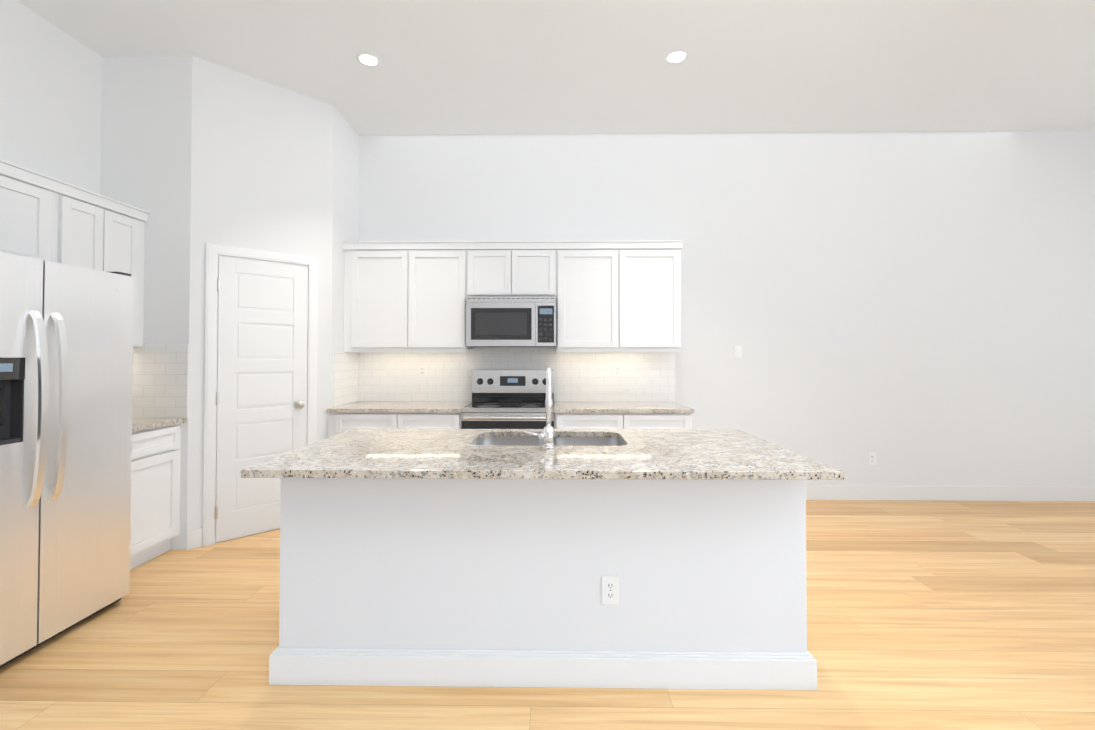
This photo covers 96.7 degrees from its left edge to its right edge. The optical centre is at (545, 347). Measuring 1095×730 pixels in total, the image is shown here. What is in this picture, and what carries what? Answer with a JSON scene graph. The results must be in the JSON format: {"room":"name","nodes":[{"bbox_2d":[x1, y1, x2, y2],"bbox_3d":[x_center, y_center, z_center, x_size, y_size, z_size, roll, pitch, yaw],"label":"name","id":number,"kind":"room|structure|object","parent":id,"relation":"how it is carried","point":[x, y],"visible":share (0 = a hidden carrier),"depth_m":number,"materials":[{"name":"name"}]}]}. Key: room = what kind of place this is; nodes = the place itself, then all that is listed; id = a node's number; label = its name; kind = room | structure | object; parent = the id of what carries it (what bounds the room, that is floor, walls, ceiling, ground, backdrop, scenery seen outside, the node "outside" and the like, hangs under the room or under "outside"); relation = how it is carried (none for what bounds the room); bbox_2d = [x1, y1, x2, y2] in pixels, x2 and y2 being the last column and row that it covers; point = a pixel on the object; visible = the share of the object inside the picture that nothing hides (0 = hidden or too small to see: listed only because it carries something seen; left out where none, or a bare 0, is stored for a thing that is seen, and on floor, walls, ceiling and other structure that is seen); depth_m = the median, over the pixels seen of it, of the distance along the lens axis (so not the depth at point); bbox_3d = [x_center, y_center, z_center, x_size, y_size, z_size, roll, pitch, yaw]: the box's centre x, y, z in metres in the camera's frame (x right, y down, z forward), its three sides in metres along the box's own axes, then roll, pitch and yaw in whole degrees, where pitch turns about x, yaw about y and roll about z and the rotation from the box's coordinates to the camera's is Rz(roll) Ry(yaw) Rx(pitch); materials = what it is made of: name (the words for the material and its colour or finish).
{"room":"kitchen","nodes":[
{"label":"kitchen","id":0,"kind":"room"},
{"bbox_2d":[0,0,101,193],"bbox_3d":[-3.237,-0.375,0.763,0.100,3.470,8.030,0,-1,1],"label":"wall","id":1,"kind":"structure","parent":0,"point":[50,95],"depth_m":3.09,"materials":[{"name":"paint"}]},
{"bbox_2d":[0,159,59,262],"bbox_3d":[-2.986,-0.701,2.524,0.347,0.518,0.542,0,-1,1],"label":"upper cabinet","id":2,"kind":"object","parent":1,"relation":"attached to","point":[46,217],"depth_m":2.66,"materials":[{"name":"white wood"}]},
{"bbox_2d":[60,180,115,271],"bbox_3d":[-2.979,-0.483,2.970,0.347,0.938,0.358,0,-1,1],"label":"upper cabinet","id":3,"kind":"object","parent":1,"relation":"attached to","point":[87,218],"depth_m":2.99,"materials":[{"name":"white wood"}]},
{"bbox_2d":[116,200,149,346],"bbox_3d":[-2.975,-0.479,3.228,0.347,0.938,0.393,0,-1,1],"label":"upper cabinet","id":4,"kind":"object","parent":1,"relation":"attached to","point":[130,221],"depth_m":3.32,"materials":[{"name":"white wood"}]},
{"bbox_2d":[100,56,358,548],"bbox_3d":[-2.468,-0.322,4.041,1.340,3.470,1.250,0,-1,1],"label":"wall","id":5,"kind":"structure","parent":0,"point":[197,154],"depth_m":3.50,"materials":[{"name":"paint"}]},
{"bbox_2d":[132,344,188,417],"bbox_3d":[-2.808,0.230,3.408,0.618,0.515,0.007,0,-1,1],"label":"tile backsplash","id":6,"kind":"structure","parent":5,"relation":"attached to","point":[160,380],"depth_m":3.40,"materials":[{"name":"white tile"}]},
{"bbox_2d":[187,528,202,549],"bbox_3d":[-2.142,1.343,3.724,0.976,0.130,0.014,1,-1,-44],"label":"baseboard","id":7,"kind":"structure","parent":5,"relation":"attached to","point":[194,538],"depth_m":3.41,"materials":[{"name":"white wood"}]},
{"bbox_2d":[202,243,317,545],"bbox_3d":[-2.151,0.331,3.728,0.553,2.154,0.553,0,-1,1],"label":"pantry door","id":8,"kind":"structure","parent":5,"relation":"in","point":[260,358],"depth_m":3.67,"materials":[{"name":"white wood"}]},
{"bbox_2d":[333,346,359,406],"bbox_3d":[-1.788,0.246,4.367,0.009,0.515,0.500,0,-1,1],"label":"tile backsplash","id":9,"kind":"structure","parent":5,"relation":"attached to","point":[346,365],"depth_m":4.35,"materials":[{"name":"white tile"}]},
{"bbox_2d":[0,500,1094,729],"bbox_3d":[1.487,1.388,0.664,9.550,0.060,8.030,0,-1,1],"label":"floor","id":10,"kind":"structure","parent":0,"point":[928,614],"depth_m":2.19,"materials":[{"name":"brown wood"}]},
{"bbox_2d":[0,252,133,667],"bbox_3d":[-2.670,0.484,2.248,0.889,1.800,0.895,0,-1,1],"label":"refrigerator","id":11,"kind":"object","parent":10,"relation":"on","point":[66,361],"visible":1,"depth_m":2.28,"materials":[{"name":"silver metal"}]},
{"bbox_2d":[130,418,185,569],"bbox_3d":[-2.833,0.940,3.052,0.635,0.914,0.693,0,-1,1],"label":"base cabinet","id":12,"kind":"object","parent":10,"relation":"on","point":[155,487],"depth_m":3.17,"materials":[{"name":"white wood"}]},
{"bbox_2d":[461,370,553,428],"bbox_3d":[-0.305,0.809,4.248,0.756,1.215,0.665,0,-1,1],"label":"range","id":13,"kind":"object","parent":10,"relation":"on","point":[508,399],"visible":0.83,"depth_m":4.49,"materials":[{"name":"silver metal"}]},
{"bbox_2d":[327,401,693,437],"bbox_3d":[-0.288,0.961,4.288,3.008,0.914,0.645,0,-1,1],"label":"base cabinet","id":14,"kind":"object","parent":10,"relation":"on","point":[447,415],"depth_m":4.00,"materials":[{"name":"white wood"}]},
{"bbox_2d":[269,478,816,689],"bbox_3d":[-0.012,0.946,2.424,2.228,0.881,0.883,0,-1,1],"label":"kitchen island","id":15,"kind":"object","parent":10,"relation":"on","point":[456,557],"depth_m":2.01,"materials":[{"name":"paint"},{"name":"speckled granite"},{"name":"stainless steel"}]},
{"bbox_2d":[241,429,843,481],"bbox_3d":[-0.013,0.488,2.361,2.280,0.032,1.050,0,-1,1],"label":"island countertop","id":16,"kind":"structure","parent":15,"relation":"on","point":[642,455],"depth_m":2.03,"materials":[{"name":"beige stone"}]},
{"bbox_2d":[525,366,556,449],"bbox_3d":[-0.026,0.281,2.379,0.146,0.382,0.219,0,-1,1],"label":"faucet","id":17,"kind":"object","parent":16,"relation":"on","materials":[{"name":"silver metal"}]},
{"bbox_2d":[481,434,620,445],"bbox_3d":[0.020,0.607,2.569,0.788,0.223,0.448,0,-1,1],"label":"sink","id":18,"kind":"object","parent":16,"relation":"in","point":[558,439],"depth_m":2.79,"materials":[{"name":"silver metal"}]},
{"bbox_2d":[602,576,618,603],"bbox_3d":[0.267,0.995,1.999,0.070,0.114,0.008,0,-1,1],"label":"outlet","id":19,"kind":"object","parent":15,"relation":"attached to","point":[610,589],"visible":1,"depth_m":2.00,"materials":[{"name":"plastic"}]},
{"bbox_2d":[17,0,1094,134],"bbox_3d":[1.487,-2.141,0.722,9.550,0.060,8.030,0,-1,1],"label":"ceiling","id":20,"kind":"structure","parent":0,"point":[462,67],"depth_m":3.46,"materials":[{"name":"paint"}]},
{"bbox_2d":[355,52,380,66],"bbox_3d":[-1.267,-2.062,3.487,0.176,0.005,0.176,0,-1,1],"label":"recessed light","id":21,"kind":"object","parent":20,"relation":"in","point":[368,59],"visible":1,"depth_m":3.48,"materials":[{"name":"white plastic"}]},
{"bbox_2d":[664,49,689,63],"bbox_3d":[0.933,-2.063,3.454,0.176,0.005,0.176,0,-1,1],"label":"recessed light","id":22,"kind":"object","parent":20,"relation":"in","point":[677,56],"visible":1,"depth_m":3.44,"materials":[{"name":"white plastic"}]},
{"bbox_2d":[359,130,1094,485],"bbox_3d":[1.546,-0.312,4.657,9.350,3.470,0.100,0,-1,1],"label":"wall","id":23,"kind":"structure","parent":0,"point":[913,308],"depth_m":4.59,"materials":[{"name":"paint"}]},
{"bbox_2d":[343,240,683,351],"bbox_3d":[-0.286,-0.450,4.455,3.008,0.980,0.359,0,-1,1],"label":"upper cabinet","id":24,"kind":"object","parent":23,"relation":"attached to","point":[609,295],"visible":1,"depth_m":4.29,"materials":[{"name":"white wood"}]},
{"bbox_2d":[466,297,555,346],"bbox_3d":[-0.297,-0.226,4.425,0.782,0.426,0.410,0,-1,1],"label":"over-the-range microwave","id":25,"kind":"object","parent":24,"relation":"attached to","point":[510,321],"visible":1,"depth_m":4.22,"materials":[{"name":"silver metal"}]},
{"bbox_2d":[360,347,674,401],"bbox_3d":[-0.282,0.250,4.620,3.014,0.515,0.007,0,-1,1],"label":"tile backsplash","id":26,"kind":"structure","parent":23,"relation":"attached to","point":[384,376],"depth_m":4.62,"materials":[{"name":"white tile"}]},
{"bbox_2d":[419,365,425,376],"bbox_3d":[-1.169,0.218,4.626,0.070,0.114,0.008,0,-1,1],"label":"outlet","id":27,"kind":"object","parent":26,"relation":"attached to","point":[422,370],"visible":1,"depth_m":4.62,"materials":[{"name":"plastic"}]},
{"bbox_2d":[614,365,620,376],"bbox_3d":[0.680,0.217,4.599,0.070,0.114,0.008,0,-1,1],"label":"outlet","id":28,"kind":"object","parent":26,"relation":"attached to","point":[617,370],"visible":1,"depth_m":4.60,"materials":[{"name":"plastic"}]},
{"bbox_2d":[734,345,741,356],"bbox_3d":[1.821,0.032,4.591,0.070,0.114,0.010,0,-1,1],"label":"light switch","id":29,"kind":"object","parent":23,"relation":"attached to","point":[737,350],"visible":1,"depth_m":4.59,"materials":[{"name":"plastic"}]},
{"bbox_2d":[868,452,875,464],"bbox_3d":[3.060,1.037,4.557,0.070,0.114,0.008,0,-1,1],"label":"outlet","id":30,"kind":"object","parent":23,"relation":"attached to","point":[871,458],"visible":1,"depth_m":4.56,"materials":[{"name":"plastic"}]},
{"bbox_2d":[806,485,1094,500],"bbox_3d":[3.728,1.354,4.539,4.985,0.136,0.015,0,-1,1],"label":"baseboard","id":31,"kind":"structure","parent":23,"relation":"attached to","point":[950,493],"depth_m":4.53,"materials":[{"name":"white wood"}]}
]}

